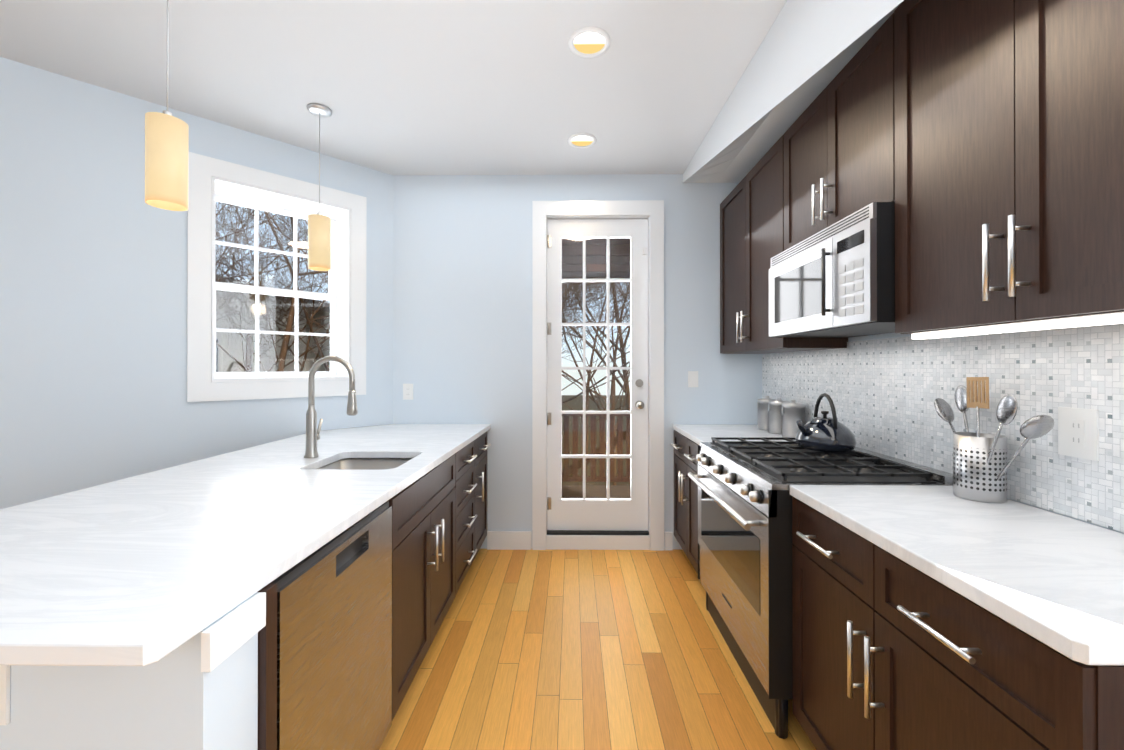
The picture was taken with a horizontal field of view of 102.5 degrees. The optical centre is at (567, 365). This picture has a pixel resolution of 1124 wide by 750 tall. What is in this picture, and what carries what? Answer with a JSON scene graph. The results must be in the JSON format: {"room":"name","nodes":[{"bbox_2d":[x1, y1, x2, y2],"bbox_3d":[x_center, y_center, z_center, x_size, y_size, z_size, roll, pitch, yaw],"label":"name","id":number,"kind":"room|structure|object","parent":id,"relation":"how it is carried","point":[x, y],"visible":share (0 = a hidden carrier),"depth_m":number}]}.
{"room":"kitchen","nodes":[
{"label":"kitchen","id":0,"kind":"room"},
{"bbox_2d":[0,592,257,749],"bbox_3d":[-1.141,0.897,0.851,1.025,0.877,0.135,0,0,1],"label":"wall","id":1,"kind":"structure","parent":0,"point":[176,699],"depth_m":0.78},
{"bbox_2d":[0,665,9,724],"bbox_3d":[-1.004,0.560,0.779,0.075,0.118,0.007,0,0,1],"label":"outlet","id":2,"kind":"object","parent":1,"relation":"attached to","point":[4,694],"visible":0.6,"depth_m":0.78},
{"bbox_2d":[201,592,265,671],"bbox_3d":[-0.620,0.492,0.843,0.016,0.067,0.140,0,0,1],"label":"trim","id":3,"kind":"structure","parent":1,"relation":"attached to","point":[228,634],"depth_m":0.82},
{"bbox_2d":[0,57,392,509],"bbox_3d":[-2.960,-0.035,1.929,4.850,2.750,0.340,0,0,-44],"label":"wall","id":4,"kind":"structure","parent":0,"point":[93,318],"depth_m":2.30},
{"bbox_2d":[187,152,366,401],"bbox_3d":[-1.886,-0.492,2.967,0.965,1.390,0.360,0,0,-44],"label":"window","id":5,"kind":"structure","parent":4,"relation":"in","point":[257,199],"depth_m":2.90},
{"bbox_2d":[0,0,786,174],"bbox_3d":[-1.807,-1.476,0.474,6.820,0.120,6.150,0,0,1],"label":"ceiling","id":6,"kind":"structure","parent":0,"point":[458,87],"depth_m":2.15},
{"bbox_2d":[145,0,188,210],"bbox_3d":[-1.348,-0.975,1.520,0.124,0.872,0.124,0,0,1],"label":"pendant light","id":7,"kind":"object","parent":6,"relation":"hanging from","point":[166,155],"visible":1,"depth_m":1.48},
{"bbox_2d":[307,103,331,270],"bbox_3d":[-1.363,-0.969,2.480,0.124,0.878,0.124,0,0,1],"label":"pendant light","id":8,"kind":"object","parent":6,"relation":"hanging from","point":[319,241],"visible":1,"depth_m":2.44},
{"bbox_2d":[567,133,596,147],"bbox_3d":[0.091,-1.404,2.819,0.184,0.006,0.184,0,0,1],"label":"recessed light","id":9,"kind":"object","parent":6,"relation":"in","point":[581,140],"visible":1,"depth_m":2.82},
{"bbox_2d":[568,27,610,57],"bbox_3d":[0.096,-1.407,1.969,0.184,0.006,0.184,0,0,1],"label":"recessed light","id":10,"kind":"object","parent":6,"relation":"in","point":[588,42],"visible":1,"depth_m":1.97},
{"bbox_2d":[683,0,903,182],"bbox_3d":[1.126,-1.147,2.136,0.587,0.523,2.339,0,0,1],"label":"soffit ceiling","id":11,"kind":"structure","parent":6,"relation":"attached to","point":[806,52],"depth_m":1.95},
{"bbox_2d":[393,174,761,548],"bbox_3d":[-0.026,-0.030,3.395,3.320,2.750,0.160,0,0,1],"label":"wall","id":12,"kind":"structure","parent":0,"point":[462,299],"depth_m":3.32},
{"bbox_2d":[403,384,412,399],"bbox_3d":[-1.174,0.191,3.322,0.075,0.118,0.007,0,0,1],"label":"outlet","id":13,"kind":"object","parent":12,"relation":"attached to","point":[407,391],"visible":1,"depth_m":3.32},
{"bbox_2d":[487,531,672,549],"bbox_3d":[0.089,1.279,3.300,1.352,0.130,0.017,0,0,1],"label":"baseboard","id":14,"kind":"structure","parent":12,"relation":"attached to","point":[509,540],"depth_m":3.30},
{"bbox_2d":[547,219,647,530],"bbox_3d":[0.224,0.066,3.341,0.749,2.317,0.121,0,0,1],"label":"back door","id":15,"kind":"structure","parent":12,"relation":"in","point":[614,514],"depth_m":3.36},
{"bbox_2d":[532,200,663,550],"bbox_3d":[0.225,0.070,3.386,0.959,2.550,0.192,0,0,1],"label":"door frame","id":16,"kind":"structure","parent":12,"relation":"attached to","point":[652,211],"depth_m":3.29},
{"bbox_2d":[688,371,697,386],"bbox_3d":[0.919,0.099,3.300,0.075,0.118,0.009,0,0,1],"label":"light switch","id":17,"kind":"object","parent":12,"relation":"attached to","point":[692,378],"visible":1,"depth_m":3.30},
{"bbox_2d":[379,549,815,749],"bbox_3d":[-1.808,1.364,0.399,6.820,0.060,6.020,0,0,1],"label":"floor","id":18,"kind":"structure","parent":0,"point":[546,649],"depth_m":2.00},
{"bbox_2d":[271,501,391,749],"bbox_3d":[-0.908,0.900,1.256,0.602,0.875,0.596,0,0,1],"label":"dishwasher","id":19,"kind":"object","parent":18,"relation":"on","point":[334,643],"visible":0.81,"depth_m":1.20},
{"bbox_2d":[388,438,477,626],"bbox_3d":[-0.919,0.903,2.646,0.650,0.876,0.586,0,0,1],"label":"base cabinet","id":20,"kind":"object","parent":18,"relation":"on","point":[439,523],"depth_m":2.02},
{"bbox_2d":[478,431,489,551],"bbox_3d":[-0.914,0.905,3.098,0.650,0.876,0.434,0,0,1],"label":"base cabinet","id":21,"kind":"object","parent":18,"relation":"on","point":[482,440],"depth_m":3.13},
{"bbox_2d":[0,424,490,665],"bbox_3d":[-1.119,0.442,2.003,1.084,0.035,2.636,0,0,1],"label":"countertop","id":22,"kind":"structure","parent":21,"relation":"on","point":[145,569],"depth_m":1.11},
{"bbox_2d":[304,356,357,457],"bbox_3d":[-1.095,0.189,2.114,0.250,0.470,0.108,0,0,1],"label":"faucet","id":23,"kind":"object","parent":22,"relation":"on","point":[312,435],"visible":1,"depth_m":2.08},
{"bbox_2d":[318,458,412,469],"bbox_3d":[-0.910,0.562,2.045,0.450,0.200,0.445,0,0,1],"label":"undermount sink","id":24,"kind":"object","parent":22,"relation":"in","point":[366,463],"visible":0.04,"depth_m":2.25},
{"bbox_2d":[670,430,699,573],"bbox_3d":[1.075,0.904,2.906,0.700,0.877,0.776,0,0,1],"label":"base cabinet","id":25,"kind":"object","parent":18,"relation":"on","point":[685,501],"visible":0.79,"depth_m":2.92},
{"bbox_2d":[673,424,795,444],"bbox_3d":[1.091,0.446,2.908,0.651,0.035,0.778,0,0,1],"label":"countertop","id":26,"kind":"structure","parent":25,"relation":"on","point":[697,433],"depth_m":2.93},
{"bbox_2d":[757,396,775,429],"bbox_3d":[1.343,0.315,3.039,0.128,0.225,0.124,0,0,1],"label":"canister","id":27,"kind":"object","parent":26,"relation":"on","point":[763,414],"visible":0.73,"depth_m":3.00},
{"bbox_2d":[768,398,789,433],"bbox_3d":[1.341,0.314,2.864,0.128,0.225,0.124,0,0,1],"label":"canister","id":28,"kind":"object","parent":26,"relation":"on","point":[775,415],"visible":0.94,"depth_m":2.82},
{"bbox_2d":[782,400,804,436],"bbox_3d":[1.339,0.314,2.679,0.128,0.225,0.124,0,0,1],"label":"canister","id":29,"kind":"object","parent":26,"relation":"on","point":[793,412],"visible":0.81,"depth_m":2.63},
{"bbox_2d":[688,437,952,738],"bbox_3d":[1.029,0.866,2.058,0.752,0.947,0.910,0,0,1],"label":"range","id":30,"kind":"object","parent":18,"relation":"on","point":[745,544],"visible":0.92,"depth_m":1.79},
{"bbox_2d":[795,393,856,451],"bbox_3d":[1.199,0.260,2.131,0.287,0.264,0.253,0,0,1],"label":"kettle","id":31,"kind":"object","parent":30,"relation":"on","point":[824,433],"visible":1,"depth_m":2.05},
{"bbox_2d":[792,497,1123,749],"bbox_3d":[1.076,0.898,1.140,0.660,0.877,0.916,0,0,1],"label":"base cabinet","id":32,"kind":"object","parent":18,"relation":"on","point":[891,652],"visible":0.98,"depth_m":1.04},
{"bbox_2d":[790,485,1123,664],"bbox_3d":[1.090,0.439,1.139,0.616,0.035,0.920,0,0,1],"label":"countertop","id":33,"kind":"structure","parent":32,"relation":"on","point":[1054,581],"depth_m":1.02},
{"bbox_2d":[934,377,1053,502],"bbox_3d":[1.318,0.229,1.434,0.128,0.386,0.392,0,0,1],"label":"utensil holder","id":34,"kind":"object","parent":33,"relation":"on","point":[981,465],"visible":1,"depth_m":1.40},
{"bbox_2d":[848,333,1123,533],"bbox_3d":[1.482,-0.041,0.409,0.160,2.750,6.100,0,0,1],"label":"wall","id":35,"kind":"structure","parent":0,"point":[876,336],"depth_m":1.99},
{"bbox_2d":[720,135,847,353],"bbox_3d":[1.237,-0.630,2.774,0.372,1.085,0.980,0,0,1],"label":"upper cabinet","id":36,"kind":"object","parent":35,"relation":"attached to","point":[752,224],"visible":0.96,"depth_m":2.68},
{"bbox_2d":[784,13,894,250],"bbox_3d":[1.228,-0.861,1.889,0.372,0.630,0.784,0,0,1],"label":"upper cabinet","id":37,"kind":"object","parent":35,"relation":"attached to","point":[839,149],"visible":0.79,"depth_m":1.78},
{"bbox_2d":[769,202,894,337],"bbox_3d":[1.194,-0.343,1.887,0.425,0.400,0.776,0,0,1],"label":"microwave","id":38,"kind":"object","parent":37,"relation":"attached to","point":[836,280],"visible":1,"depth_m":1.70},
{"bbox_2d":[762,324,1123,532],"bbox_3d":[1.413,0.151,1.903,0.010,0.544,2.789,0,0,1],"label":"tile backsplash","id":39,"kind":"structure","parent":35,"relation":"attached to","point":[884,394],"depth_m":1.49},
{"bbox_2d":[1058,407,1098,460],"bbox_3d":[1.397,0.184,1.236,0.007,0.135,0.095,0,0,1],"label":"outlet","id":40,"kind":"object","parent":39,"relation":"attached to","point":[1078,432],"visible":1,"depth_m":1.23},
{"bbox_2d":[894,0,1123,333],"bbox_3d":[1.218,-0.642,1.085,0.375,1.073,0.814,0,0,1],"label":"upper cabinet","id":41,"kind":"object","parent":35,"relation":"attached to","point":[1009,160],"visible":1,"depth_m":1.10},
{"bbox_2d":[912,313,1123,338],"bbox_3d":[1.139,-0.096,1.083,0.040,0.018,0.780,0,0,1],"label":"under-cabinet light","id":42,"kind":"object","parent":41,"relation":"attached to","point":[1080,322],"visible":1,"depth_m":1.09},
{"label":"outside","id":43,"kind":"structure","parent":0,"visible":0},
{"bbox_2d":[562,395,629,484],"bbox_3d":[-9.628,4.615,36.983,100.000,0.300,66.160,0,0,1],"label":"fence","id":44,"kind":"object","parent":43,"point":[572,403],"depth_m":30.92},
{"bbox_2d":[215,275,329,371],"bbox_3d":[-10.223,0.857,14.081,9.000,7.049,7.700,0,0,1],"label":"house","id":45,"kind":"structure","parent":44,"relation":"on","point":[234,352],"depth_m":10.56},
{"bbox_2d":[215,202,629,484],"bbox_3d":[-6.760,-3.865,16.604,34.116,16.527,32.187,0,0,1],"label":"trees","id":46,"kind":"object","parent":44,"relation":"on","point":[237,232],"depth_m":8.66},
{"bbox_2d":[562,238,629,497],"bbox_3d":[1.004,1.449,4.824,4.850,5.799,2.650,0,0,1],"label":"deck","id":47,"kind":"object","parent":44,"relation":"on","point":[570,270],"depth_m":5.77}
]}

